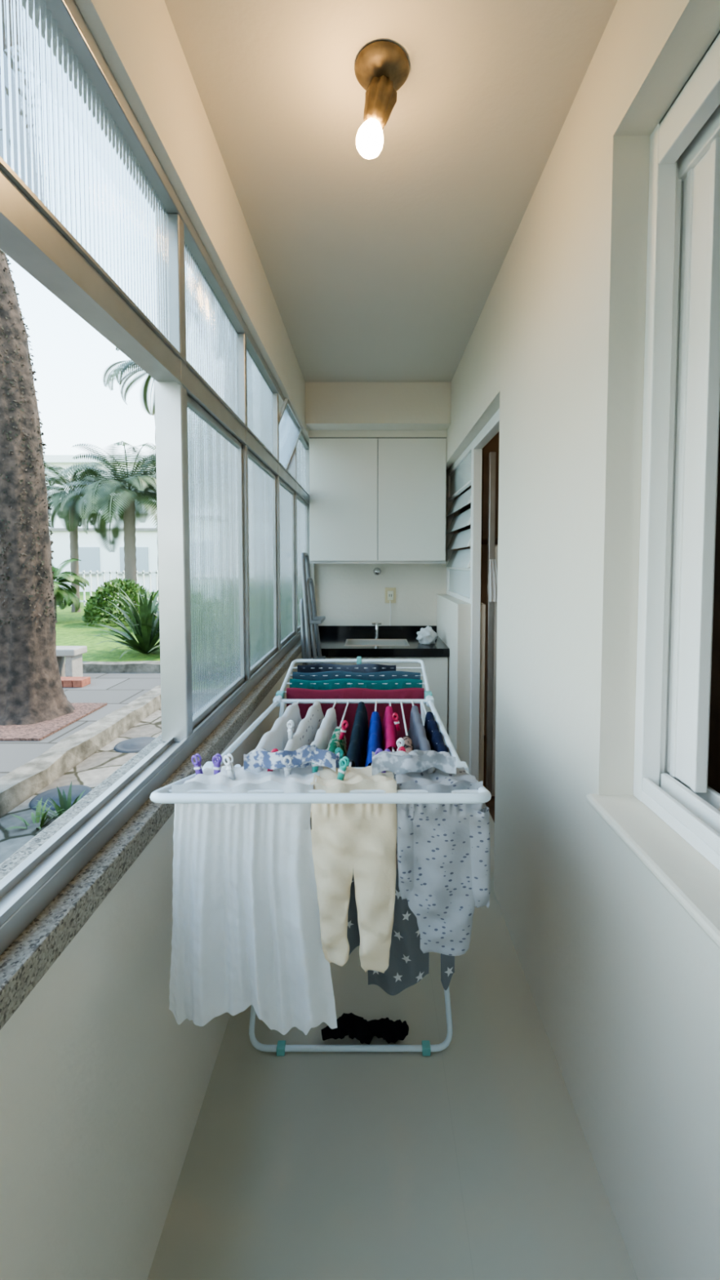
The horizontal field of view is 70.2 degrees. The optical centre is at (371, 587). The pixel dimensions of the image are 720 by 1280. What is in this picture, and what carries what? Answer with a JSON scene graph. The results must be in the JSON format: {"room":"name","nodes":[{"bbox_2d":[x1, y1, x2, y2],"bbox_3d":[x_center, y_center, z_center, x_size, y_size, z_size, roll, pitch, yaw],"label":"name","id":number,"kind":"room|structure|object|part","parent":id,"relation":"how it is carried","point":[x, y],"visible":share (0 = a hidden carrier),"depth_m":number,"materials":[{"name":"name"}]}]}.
{"room":"laundry room","nodes":[
{"label":"laundry room","id":0,"kind":"room"},
{"bbox_2d":[0,0,315,1279],"bbox_3d":[-0.520,0.218,0.762,0.160,2.890,6.700,0,3,0],"label":"wall","id":1,"kind":"structure","parent":0,"point":[103,1091],"depth_m":0.92,"materials":[{"name":"paint"}]},
{"bbox_2d":[0,0,306,490],"bbox_3d":[-0.495,-0.750,1.561,0.007,0.345,4.511,0,3,0],"label":"window","id":2,"kind":"structure","parent":1,"relation":"in","point":[58,135],"depth_m":0.92,"materials":[{"name":"clear glass"}]},
{"bbox_3d":[-0.495,-0.687,0.277,0.007,0.345,1.940,0,3,0],"label":"glass","id":3,"kind":"part","parent":2,"relation":"part of","materials":[{"name":"white"}]},
{"bbox_3d":[-0.495,-0.751,1.585,0.007,0.345,0.612,0,3,0],"label":"glass","id":4,"kind":"part","parent":2,"relation":"part of","materials":[{"name":"white"}]},
{"bbox_3d":[-0.495,-0.783,2.234,0.007,0.345,0.632,0,3,0],"label":"glass","id":5,"kind":"part","parent":2,"relation":"part of","materials":[{"name":"white"}]},
{"bbox_3d":[-0.495,-0.844,3.495,0.007,0.345,0.637,0,3,0],"label":"glass","id":6,"kind":"part","parent":2,"relation":"part of","materials":[{"name":"white"}]},
{"bbox_2d":[0,156,309,926],"bbox_3d":[-0.488,-0.104,1.592,0.048,0.962,4.510,0,3,0],"label":"tracks","id":7,"kind":"object","parent":1,"relation":"attached to","point":[37,882],"visible":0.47,"depth_m":0.88,"materials":[{"name":"metal"}]},
{"bbox_2d":[0,0,310,955],"bbox_3d":[-0.500,-0.232,0.780,0.070,1.372,6.180,0,3,0],"label":"frame","id":8,"kind":"object","parent":1,"relation":"attached to","point":[171,397],"visible":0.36,"depth_m":1.25,"materials":[{"name":"metal"}]},
{"bbox_2d":[0,628,310,1030],"bbox_3d":[-0.519,0.477,0.814,0.182,0.048,6.220,0,3,0],"label":"sill","id":9,"kind":"structure","parent":1,"relation":"on","point":[28,958],"depth_m":0.85,"materials":[{"name":"grey stone"}]},
{"bbox_2d":[186,394,307,729],"bbox_3d":[-0.495,-0.121,2.580,0.030,0.890,2.533,0,3,0],"label":"sash","id":10,"kind":"object","parent":1,"relation":"attached to","point":[210,708],"visible":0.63,"depth_m":1.91,"materials":[{"name":"metal"}]},
{"bbox_2d":[186,405,240,717],"bbox_3d":[-0.495,-0.077,1.618,0.007,0.845,0.572,0,3,0],"label":"window","id":11,"kind":"structure","parent":10,"relation":"attached to","point":[212,459],"depth_m":1.58,"materials":[{"name":"white"}]},
{"bbox_2d":[248,457,274,666],"bbox_3d":[-0.495,-0.108,2.267,0.007,0.845,0.592,0,3,0],"label":"window","id":12,"kind":"structure","parent":10,"relation":"attached to","point":[260,488],"depth_m":2.26,"materials":[{"name":"white"}]},
{"bbox_2d":[279,484,293,641],"bbox_3d":[-0.495,-0.139,2.897,0.007,0.845,0.532,0,3,0],"label":"window","id":13,"kind":"structure","parent":10,"relation":"attached to","point":[285,496],"depth_m":2.93,"materials":[{"name":"white"}]},
{"bbox_2d":[297,499,306,626],"bbox_3d":[-0.495,-0.170,3.528,0.007,0.845,0.597,0,3,0],"label":"window","id":14,"kind":"structure","parent":10,"relation":"attached to","point":[301,508],"depth_m":3.51,"materials":[{"name":"white"}]},
{"bbox_2d":[279,398,302,469],"bbox_3d":[-0.492,-0.813,2.864,0.139,0.316,0.560,0,3,0],"label":"sash","id":15,"kind":"object","parent":1,"relation":"attached to","point":[286,402],"visible":0.46,"depth_m":2.76,"materials":[{"name":"grey metal"}]},
{"bbox_2d":[279,404,301,467],"bbox_3d":[-0.492,-0.813,2.864,0.120,0.285,0.520,0,3,0],"label":"glass","id":16,"kind":"object","parent":15,"relation":"in","point":[289,428],"depth_m":2.89,"materials":[{"name":"glass"}]},
{"bbox_2d":[315,471,457,625],"bbox_3d":[0.110,-0.092,4.025,1.100,2.590,0.150,0,3,0],"label":"wall","id":17,"kind":"structure","parent":0,"point":[346,593],"depth_m":3.96,"materials":[{"name":"paint"}]},
{"bbox_2d":[373,567,381,575],"bbox_3d":[0.040,-0.126,3.909,0.060,0.060,0.078,0,3,0],"label":"valve","id":18,"kind":"object","parent":17,"relation":"attached to","point":[377,571],"visible":1,"depth_m":3.94,"materials":[{"name":"silver metal"}]},
{"bbox_2d":[309,437,446,563],"bbox_3d":[0.040,-0.617,3.746,0.956,0.876,0.353,0,3,0],"label":"upper cabinet","id":19,"kind":"object","parent":17,"relation":"attached to","point":[372,500],"visible":1,"depth_m":3.57,"materials":[{"name":"white laminate"}]},
{"bbox_2d":[308,430,446,437],"bbox_3d":[0.040,-1.071,3.560,0.959,0.048,0.013,0,3,0],"label":"trim","id":20,"kind":"structure","parent":19,"relation":"attached to","point":[312,433],"depth_m":3.55,"materials":[{"name":"paint"}]},
{"bbox_2d":[305,382,450,430],"bbox_3d":[0.040,-1.234,3.634,0.959,0.269,0.519,0,3,0],"label":"wall","id":21,"kind":"structure","parent":17,"relation":"attached to","point":[329,406],"depth_m":3.38,"materials":[{"name":"paint"}]},
{"bbox_2d":[385,587,395,626],"bbox_3d":[0.142,0.145,3.950,0.085,0.295,0.022,0,3,0],"label":"power outlet","id":22,"kind":"object","parent":17,"relation":"attached to","point":[390,593],"visible":1,"depth_m":3.94,"materials":[{"name":"beige plastic"}]},
{"bbox_2d":[387,591,393,599],"bbox_3d":[0.142,0.057,3.945,0.045,0.070,0.007,0,3,0],"label":"socket","id":23,"kind":"object","parent":22,"relation":"attached to","point":[390,593],"depth_m":3.94,"materials":[{"name":"beige"}]},
{"bbox_3d":[0.142,0.057,3.952,0.085,0.120,0.009,0,3,0],"label":"plate","id":24,"kind":"part","parent":22,"relation":"part of","materials":[{"name":"beige plastic"}]},
{"bbox_2d":[164,0,617,382],"bbox_3d":[0.030,-1.285,0.688,1.260,0.120,6.700,0,3,0],"label":"ceiling","id":25,"kind":"structure","parent":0,"point":[385,267],"depth_m":1.48,"materials":[{"name":"beige paint"}]},
{"bbox_2d":[354,40,409,159],"bbox_3d":[0.024,-1.150,1.235,0.132,0.203,0.132,0,3,0],"label":"ceiling lamp","id":26,"kind":"object","parent":25,"relation":"attached to","point":[381,68],"depth_m":1.21,"materials":[{"name":"gold metal"}]},
{"bbox_2d":[146,735,637,1279],"bbox_3d":[1.030,1.409,0.870,2.940,0.100,6.800,0,3,0],"label":"floor","id":27,"kind":"structure","parent":0,"point":[471,1158],"depth_m":1.21,"materials":[{"name":"tile"}]},
{"bbox_2d":[299,551,325,665],"bbox_3d":[-0.325,0.515,3.069,0.196,1.454,0.386,0,3,0],"label":"ladder","id":28,"kind":"object","parent":27,"relation":"on","point":[309,619],"visible":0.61,"depth_m":2.95,"materials":[{"name":"silver metal"}]},
{"bbox_2d":[149,656,491,1056],"bbox_3d":[-0.068,0.811,1.539,0.602,1.027,1.391,0,3,0],"label":"drying rack","id":29,"kind":"object","parent":27,"relation":"on","point":[164,794],"visible":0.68,"depth_m":1.35,"materials":[{"name":"white metal"}]},
{"bbox_2d":[168,764,337,1035],"bbox_3d":[-0.211,0.561,0.982,0.299,0.464,0.217,0,3,0],"label":"cloth","id":30,"kind":"object","parent":29,"relation":"hanging from","point":[246,932],"visible":0.96,"depth_m":0.90,"materials":[{"name":"white fabric"}]},
{"bbox_2d":[243,702,302,766],"bbox_3d":[-0.277,0.558,1.492,0.113,0.373,0.661,0,3,0],"label":"shirt","id":31,"kind":"object","parent":29,"relation":"hanging from","point":[277,737],"visible":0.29,"depth_m":1.49,"materials":[{"name":"white fabric"}]},
{"bbox_2d":[244,745,339,771],"bbox_3d":[-0.160,0.363,1.054,0.180,0.115,0.125,0,3,0],"label":"cloth","id":32,"kind":"object","parent":29,"relation":"on","point":[303,757],"visible":0.8,"depth_m":1.00,"materials":[{"name":"blue fabric"}]},
{"bbox_2d":[284,700,324,751],"bbox_3d":[-0.204,0.544,1.483,0.111,0.348,0.714,0,3,2],"label":"shirt","id":33,"kind":"object","parent":29,"relation":"hanging from","point":[305,733],"visible":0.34,"depth_m":1.51,"materials":[{"name":"fabric"}]},
{"bbox_2d":[310,707,337,749],"bbox_3d":[-0.140,0.538,1.485,0.088,0.321,0.488,0,3,0],"label":"shirt","id":34,"kind":"object","parent":29,"relation":"hanging from","point":[329,723],"visible":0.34,"depth_m":1.48,"materials":[{"name":"white fabric"}]},
{"bbox_2d":[326,726,346,756],"bbox_3d":[-0.098,0.469,1.283,0.088,0.174,0.339,0,3,0],"label":"shirt","id":35,"kind":"object","parent":29,"relation":"hanging from","point":[335,742],"visible":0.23,"depth_m":1.35,"materials":[{"name":"green fabric"}]},
{"bbox_2d":[297,663,395,672],"bbox_3d":[-0.105,0.521,2.141,0.410,0.415,0.057,0,3,0],"label":"towel","id":36,"kind":"object","parent":29,"relation":"hanging from","point":[325,667],"visible":0.2,"depth_m":2.13,"materials":[{"name":"blue fabric"}]},
{"bbox_2d":[310,765,397,973],"bbox_3d":[-0.032,0.500,0.979,0.151,0.349,0.217,0,3,0],"label":"pants","id":37,"kind":"object","parent":29,"relation":"hanging from","point":[358,839],"visible":0.94,"depth_m":0.88,"materials":[{"name":"beige fabric"}]},
{"bbox_2d":[286,688,424,763],"bbox_3d":[-0.062,0.607,1.931,0.515,0.465,0.059,0,3,0],"label":"towel","id":38,"kind":"object","parent":29,"relation":"hanging from","point":[291,693],"visible":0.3,"depth_m":1.91,"materials":[{"name":"red fabric"}]},
{"bbox_2d":[346,755,364,955],"bbox_3d":[-0.064,0.711,1.335,0.092,0.550,0.021,-1,3,-18],"label":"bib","id":39,"kind":"object","parent":29,"relation":"hanging from","point":[353,930],"visible":0.12,"depth_m":1.35,"materials":[{"name":"grey fabric"}]},
{"bbox_2d":[289,678,422,689],"bbox_3d":[-0.062,0.560,2.004,0.515,0.415,0.059,0,3,0],"label":"towel","id":40,"kind":"object","parent":29,"relation":"hanging from","point":[319,685],"visible":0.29,"depth_m":1.99,"materials":[{"name":"teal fabric"}]},
{"bbox_2d":[292,671,420,680],"bbox_3d":[-0.062,0.541,2.073,0.515,0.415,0.058,0,3,0],"label":"towel","id":41,"kind":"object","parent":29,"relation":"hanging from","point":[318,676],"visible":0.18,"depth_m":2.06,"materials":[{"name":"blue fabric"}]},
{"bbox_2d":[346,702,371,767],"bbox_3d":[-0.043,0.535,1.466,0.089,0.316,0.648,0,3,0],"label":"navy top","id":42,"kind":"object","parent":29,"relation":"hanging from","point":[359,733],"visible":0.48,"depth_m":1.42,"materials":[{"name":"blue"}]},
{"bbox_2d":[364,711,382,767],"bbox_3d":[0.008,0.530,1.392,0.089,0.304,0.517,0,3,0],"label":"shirt","id":43,"kind":"object","parent":29,"relation":"hanging from","point":[375,736],"visible":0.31,"depth_m":1.43,"materials":[{"name":"blue fabric"}]},
{"bbox_2d":[382,706,397,751],"bbox_3d":[0.054,0.529,1.504,0.074,0.302,0.514,0,3,2],"label":"shirt","id":44,"kind":"object","parent":29,"relation":"hanging from","point":[388,731],"visible":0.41,"depth_m":1.45,"materials":[{"name":"pink fabric"}]},
{"bbox_2d":[364,765,429,995],"bbox_3d":[0.065,0.731,1.276,0.170,0.585,0.039,0,3,0],"label":"garment","id":45,"kind":"object","parent":29,"relation":"hanging from","point":[407,963],"visible":0.3,"depth_m":1.28,"materials":[{"name":"grey fabric"}]},
{"bbox_2d":[395,735,413,872],"bbox_3d":[0.092,0.534,1.248,0.080,0.310,0.289,0,3,0],"label":"patterned dress","id":46,"kind":"object","parent":29,"relation":"hanging from","point":[408,745],"visible":0.12,"depth_m":1.26,"materials":[{"name":"white fabric"}]},
{"bbox_2d":[372,749,456,775],"bbox_3d":[0.080,0.365,1.044,0.160,0.111,0.145,0,3,0],"label":"cloth","id":47,"kind":"object","parent":29,"relation":"hanging from","point":[415,761],"visible":0.95,"depth_m":0.98,"materials":[{"name":"grey fabric"}]},
{"bbox_2d":[407,705,431,751],"bbox_3d":[0.138,0.534,1.439,0.071,0.316,0.583,0,3,2],"label":"leggings","id":48,"kind":"object","parent":29,"relation":"hanging from","point":[416,731],"visible":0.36,"depth_m":1.46,"materials":[{"name":"grey"}]},
{"bbox_2d":[424,711,448,752],"bbox_3d":[0.177,0.489,1.404,0.072,0.220,0.475,0,3,0],"label":"shorts","id":49,"kind":"object","parent":29,"relation":"hanging from","point":[435,739],"visible":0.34,"depth_m":1.42,"materials":[{"name":"blue fabric"}]},
{"bbox_2d":[392,767,490,955],"bbox_3d":[0.125,0.484,0.981,0.162,0.309,0.211,0,3,0],"label":"bodysuit","id":50,"kind":"object","parent":29,"relation":"hanging from","point":[443,850],"visible":0.97,"depth_m":0.89,"materials":[{"name":"white fabric"}]},
{"bbox_2d":[440,953,454,990],"bbox_3d":[0.189,0.738,1.288,0.053,0.560,0.021,1,3,12],"label":"cloth","id":51,"kind":"object","parent":29,"relation":"hanging from","point":[447,962],"visible":0.15,"depth_m":1.30,"materials":[{"name":"grey fabric"}]},
{"bbox_2d":[320,1013,408,1044],"bbox_3d":[-0.021,1.296,1.505,0.257,0.052,0.078,0,3,0],"label":"socks","id":52,"kind":"object","parent":27,"relation":"on","point":[353,1025],"visible":0.98,"depth_m":1.49,"materials":[{"name":"black fabric"}]},
{"bbox_2d":[310,625,449,745],"bbox_3d":[0.030,0.765,3.651,0.936,0.915,0.678,0,3,0],"label":"countertop","id":53,"kind":"structure","parent":27,"relation":"on","point":[337,642],"depth_m":3.33,"materials":[{"name":"black stone"}]},
{"bbox_2d":[372,621,381,636],"bbox_3d":[0.035,0.308,3.747,0.070,0.119,0.172,0,3,0],"label":"faucet","id":54,"kind":"object","parent":53,"relation":"on","point":[376,624],"visible":1,"depth_m":3.81,"materials":[{"name":"silver metal"}]},
{"bbox_3d":[0.035,0.275,3.743,0.018,0.052,0.166,0,3,0],"label":"spout","id":55,"kind":"part","parent":54,"relation":"part of","materials":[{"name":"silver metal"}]},
{"bbox_2d":[344,639,408,645],"bbox_3d":[0.033,0.461,3.550,0.435,0.173,0.287,0,3,0],"label":"basin","id":56,"kind":"object","parent":53,"relation":"in","point":[347,642],"depth_m":3.68,"materials":[{"name":"white ceramic"}]},
{"bbox_2d":[416,626,437,644],"bbox_3d":[0.373,0.319,3.495,0.147,0.119,0.167,0,3,0],"label":"crumpled cloth","id":57,"kind":"object","parent":53,"relation":"on","point":[427,635],"visible":1,"depth_m":3.45,"materials":[{"name":"white fabric"}]},
{"bbox_2d":[707,419,719,793],"bbox_3d":[1.518,0.169,1.660,0.565,2.300,1.200,0,3,0],"label":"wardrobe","id":58,"kind":"object","parent":27,"relation":"on","point":[713,771],"visible":0.02,"depth_m":1.84,"materials":[{"name":"brown wood"}]},
{"bbox_2d":[457,493,497,735],"bbox_3d":[1.580,0.068,0.754,1.840,2.590,6.900,0,3,0],"label":"wall","id":59,"kind":"structure","parent":0,"point":[484,546],"depth_m":4.10,"materials":[{"name":"beige paint"}]},
{"bbox_2d":[460,431,499,543],"bbox_3d":[0.925,-0.729,3.649,0.450,0.800,0.800,0,3,0],"label":"upper cabinet","id":60,"kind":"object","parent":59,"relation":"attached to","point":[492,446],"visible":0.12,"depth_m":3.26,"materials":[{"name":"brown wood"}]},
{"bbox_2d":[492,546,497,795],"bbox_3d":[1.058,0.498,3.025,0.685,1.490,0.015,0,3,0],"label":"door","id":61,"kind":"structure","parent":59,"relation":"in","point":[495,547],"depth_m":3.02,"materials":[{"name":"wood"}]},
{"bbox_2d":[484,452,496,795],"bbox_3d":[0.698,0.228,3.017,0.035,2.030,0.035,0,3,0],"label":"leaf","id":62,"kind":"object","parent":61,"relation":"attached to","point":[491,471],"visible":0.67,"depth_m":3.01,"materials":[{"name":"wood"}]},
{"bbox_2d":[436,0,719,1279],"bbox_3d":[0.580,0.070,0.729,0.160,2.590,6.450,0,3,0],"label":"wall","id":63,"kind":"structure","parent":0,"point":[624,984],"depth_m":1.21,"materials":[{"name":"paint"}]},
{"bbox_2d":[445,488,471,568],"bbox_3d":[0.590,-0.388,3.435,0.064,0.499,0.900,0,3,0],"label":"louvers","id":64,"kind":"object","parent":63,"relation":"attached to","point":[469,500],"depth_m":3.40,"materials":[{"name":"white glass"}]},
{"bbox_3d":[0.590,-0.387,3.435,0.056,0.497,0.860,0,3,0],"label":"slats","id":65,"kind":"part","parent":64,"relation":"part of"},
{"bbox_2d":[446,440,472,604],"bbox_3d":[0.598,-0.399,3.445,0.045,0.940,0.979,0,3,0],"label":"frame","id":66,"kind":"object","parent":63,"relation":"attached to","point":[469,449],"visible":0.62,"depth_m":3.48,"materials":[{"name":"white metal"}]},
{"bbox_2d":[448,452,471,597],"bbox_3d":[0.593,-0.393,3.435,0.005,0.870,0.900,0,3,0],"label":"pane","id":67,"kind":"object","parent":63,"relation":"attached to","point":[460,580],"visible":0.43,"depth_m":3.40,"materials":[{"name":"clear glass"}]},
{"bbox_2d":[469,408,499,781],"bbox_3d":[0.600,0.225,2.559,0.050,2.100,0.849,0,3,0],"label":"frame","id":68,"kind":"object","parent":63,"relation":"attached to","point":[491,428],"visible":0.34,"depth_m":2.94,"materials":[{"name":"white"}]},
{"bbox_2d":[487,559,497,601],"bbox_3d":[0.695,-0.042,2.901,0.079,0.240,0.019,0,3,0],"label":"hand towel","id":69,"kind":"object","parent":63,"relation":"hanging from","point":[492,568],"visible":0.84,"depth_m":2.90,"materials":[{"name":"white fabric"}]},
{"bbox_2d":[586,793,719,948],"bbox_3d":[0.578,0.524,0.409,0.165,0.022,1.565,0,3,0],"label":"window sill ledge","id":70,"kind":"object","parent":63,"relation":"attached to","point":[686,875],"visible":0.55,"depth_m":0.93,"materials":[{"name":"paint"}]},
{"bbox_2d":[633,31,719,870],"bbox_3d":[0.659,-0.212,0.365,0.122,1.452,1.550,0,3,0],"label":"frame","id":71,"kind":"object","parent":63,"relation":"attached to","point":[686,131],"visible":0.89,"depth_m":1.10,"materials":[{"name":"white metal"}]},
{"bbox_2d":[666,137,719,792],"bbox_3d":[0.680,-0.203,0.360,0.040,1.310,1.539,0,3,0],"label":"window","id":72,"kind":"structure","parent":63,"relation":"in","point":[698,411],"depth_m":1.05,"materials":[{"name":"white metal"}]},
{"label":"outside","id":73,"kind":"structure","parent":0,"visible":0},
{"bbox_2d":[0,707,161,864],"bbox_3d":[-1.400,1.362,3.070,1.580,0.020,18.000,0,3,0],"label":"flagstone path","id":74,"kind":"structure","parent":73,"point":[94,770],"depth_m":3.57,"materials":[{"name":"beige stone"}]},
{"bbox_2d":[4,797,65,830],"bbox_3d":[-1.929,1.296,2.914,0.292,0.126,0.224,1,3,20],"label":"tuft","id":75,"kind":"object","parent":74,"relation":"on","point":[39,803],"visible":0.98,"depth_m":2.95,"materials":[{"name":"green plant"}]},
{"bbox_2d":[29,781,85,819],"bbox_3d":[-1.775,1.264,3.003,0.391,0.181,0.360,-2,3,-32],"label":"tuft","id":76,"kind":"object","parent":74,"relation":"on","point":[65,804],"visible":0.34,"depth_m":3.05,"materials":[{"name":"green plant"}]},
{"bbox_2d":[29,784,92,811],"bbox_3d":[-1.980,1.335,3.269,0.350,0.014,0.350,0,3,0],"label":"stepping stone","id":77,"kind":"object","parent":74,"relation":"on","point":[77,789],"visible":0.49,"depth_m":3.28,"materials":[{"name":"grey stone"}]},
{"bbox_2d":[114,737,155,753],"bbox_3d":[-1.930,1.288,4.218,0.350,0.014,0.350,0,3,0],"label":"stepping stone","id":78,"kind":"object","parent":74,"relation":"on","point":[134,744],"visible":0.84,"depth_m":4.19,"materials":[{"name":"grey stone"}]},
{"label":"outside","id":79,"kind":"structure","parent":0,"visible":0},
{"bbox_3d":[-20.000,0.611,20.054,80.000,0.020,80.000,0,3,0],"label":"ground","id":80,"kind":"structure","parent":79,"visible":0},
{"bbox_2d":[0,684,160,817],"bbox_3d":[-2.290,1.239,4.564,0.210,0.204,15.022,0,3,0],"label":"stone curb","id":81,"kind":"object","parent":80,"relation":"on","point":[28,779],"visible":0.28,"depth_m":3.82,"materials":[{"name":"beige stone"}]},
{"bbox_2d":[43,454,158,591],"bbox_3d":[-12.000,-3.341,29.722,28.600,6.930,8.300,0,3,0],"label":"wall","id":82,"kind":"structure","parent":80,"relation":"on","point":[60,546],"depth_m":25.92,"materials":[{"name":"white paint"}]},
{"bbox_2d":[47,487,148,572],"bbox_3d":[-12.050,-2.917,25.863,25.900,4.300,0.090,0,3,0],"label":"windows","id":83,"kind":"structure","parent":82,"relation":"in","point":[89,556],"depth_m":25.89,"materials":[{"name":"grey"}]},
{"bbox_2d":[48,513,157,575],"bbox_3d":[-12.000,-2.205,25.848,28.200,3.120,0.150,0,3,0],"label":"ledges","id":84,"kind":"object","parent":82,"relation":"attached to","point":[51,529],"visible":0.06,"depth_m":25.74,"materials":[{"name":"concrete"}]},
{"bbox_2d":[64,661,160,672],"bbox_3d":[-5.699,1.120,7.098,6.628,0.192,0.199,0,3,0],"label":"curb","id":85,"kind":"object","parent":80,"relation":"on","point":[87,666],"visible":0.23,"depth_m":7.01,"materials":[{"name":"concrete"}]},
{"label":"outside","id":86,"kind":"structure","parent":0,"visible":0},
{"bbox_2d":[55,591,159,662],"bbox_3d":[-11.200,0.649,16.421,17.600,0.020,18.460,0,3,0],"label":"lawn","id":87,"kind":"structure","parent":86,"point":[67,634],"depth_m":9.84,"materials":[{"name":"green plant"}]},
{"bbox_2d":[51,558,89,622],"bbox_3d":[-7.581,0.057,12.284,1.559,1.566,1.528,0,3,0],"label":"shrub","id":88,"kind":"object","parent":87,"relation":"on","point":[67,595],"visible":0.53,"depth_m":12.34,"materials":[{"name":"green plant"}]},
{"bbox_2d":[43,462,115,612],"bbox_3d":[-8.640,-1.460,14.952,2.724,4.335,2.528,-3,4,-42],"label":"palm tree","id":89,"kind":"object","parent":87,"relation":"on","point":[73,521],"visible":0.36,"depth_m":14.80,"materials":[{"name":"green plant"}]},
{"bbox_2d":[48,440,157,602],"bbox_3d":[-6.610,-1.519,13.947,3.626,4.552,3.845,0,3,0],"label":"palm tree","id":90,"kind":"object","parent":87,"relation":"on","point":[127,491],"visible":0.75,"depth_m":13.49,"materials":[{"name":"green plant"}]},
{"bbox_2d":[57,570,158,606],"bbox_3d":[-8.500,0.013,17.041,11.000,1.190,0.040,0,3,0],"label":"fence","id":91,"kind":"object","parent":87,"relation":"on","point":[83,572],"visible":0.16,"depth_m":17.01,"materials":[{"name":"white"}]},
{"bbox_2d":[100,613,127,623],"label":"agave plant","id":92,"kind":"object","parent":87,"relation":"on","point":[107,614],"depth_m":10.64,"materials":[{"name":"green plant"}]},
{"bbox_2d":[73,586,159,658],"bbox_3d":[-3.482,0.490,8.117,2.147,1.107,2.111,0,3,-10],"label":"agave plant","id":93,"kind":"object","parent":87,"relation":"on","point":[146,640],"visible":0.77,"depth_m":7.94,"materials":[{"name":"green plant"}]},
{"bbox_2d":[81,577,155,626],"bbox_3d":[-6.003,0.303,12.221,1.701,1.143,1.695,0,3,0],"label":"shrub","id":94,"kind":"object","parent":87,"relation":"on","point":[91,612],"visible":0.7,"depth_m":11.82,"materials":[{"name":"green plant"}]},
{"bbox_2d":[106,592,140,622],"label":"agave plant","id":95,"kind":"object","parent":87,"relation":"on","point":[138,603],"depth_m":10.95,"materials":[{"name":"green plant"}]},
{"bbox_2d":[102,346,159,604],"bbox_3d":[-5.790,-3.296,14.483,2.933,8.050,3.159,2,4,38],"label":"palm tree","id":96,"kind":"object","parent":87,"relation":"on","point":[117,371],"visible":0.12,"depth_m":14.22,"materials":[{"name":"green plant"}]},
{"bbox_2d":[126,593,159,652],"bbox_3d":[-2.966,0.382,8.409,2.394,1.294,2.110,0,3,0],"label":"agave plant","id":97,"kind":"object","parent":87,"relation":"on","point":[157,611],"visible":0.02,"depth_m":8.22,"materials":[{"name":"green plant"}]},
{"bbox_2d":[146,588,159,610],"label":"agave plant","id":98,"kind":"object","parent":87,"relation":"on","point":[148,596],"depth_m":11.22,"materials":[{"name":"green plant"}]},
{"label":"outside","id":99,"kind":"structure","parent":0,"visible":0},
{"bbox_2d":[0,672,160,777],"bbox_3d":[-5.700,1.486,0.538,6.600,0.020,12.930,0,3,0],"label":"paved walkway","id":100,"kind":"structure","parent":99,"point":[117,690],"depth_m":5.58,"materials":[{"name":"concrete"}]},
{"bbox_2d":[0,702,106,740],"bbox_3d":[-3.500,1.252,4.867,1.400,0.020,1.100,0,3,0],"label":"gravel bed","id":101,"kind":"object","parent":100,"relation":"on","point":[37,731],"visible":0.62,"depth_m":4.62,"materials":[{"name":"pink gravel"}]},
{"bbox_2d":[0,249,75,725],"bbox_3d":[-4.009,-3.878,4.818,5.614,10.276,5.735,0,3,0],"label":"tree","id":102,"kind":"object","parent":101,"relation":"on","point":[32,691],"visible":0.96,"depth_m":4.76,"materials":[{"name":"brown plant"}]},
{"bbox_2d":[56,645,87,676],"bbox_3d":[-3.935,0.971,6.555,0.430,0.420,0.300,0,3,0],"label":"concrete bench","id":103,"kind":"object","parent":100,"relation":"on","point":[73,667],"visible":0.5,"depth_m":6.51,"materials":[{"name":"grey concrete"}]},
{"bbox_3d":[-3.935,0.806,6.547,0.430,0.090,0.300,0,3,0],"label":"seat","id":104,"kind":"part","parent":103,"relation":"part of","materials":[{"name":"concrete"}]},
{"bbox_2d":[60,676,90,687],"bbox_3d":[-3.723,1.150,6.264,0.455,0.090,0.200,0,3,0],"label":"brick edging","id":105,"kind":"object","parent":100,"relation":"on","point":[67,682],"visible":0.68,"depth_m":6.17,"materials":[{"name":"brick"}]}
]}

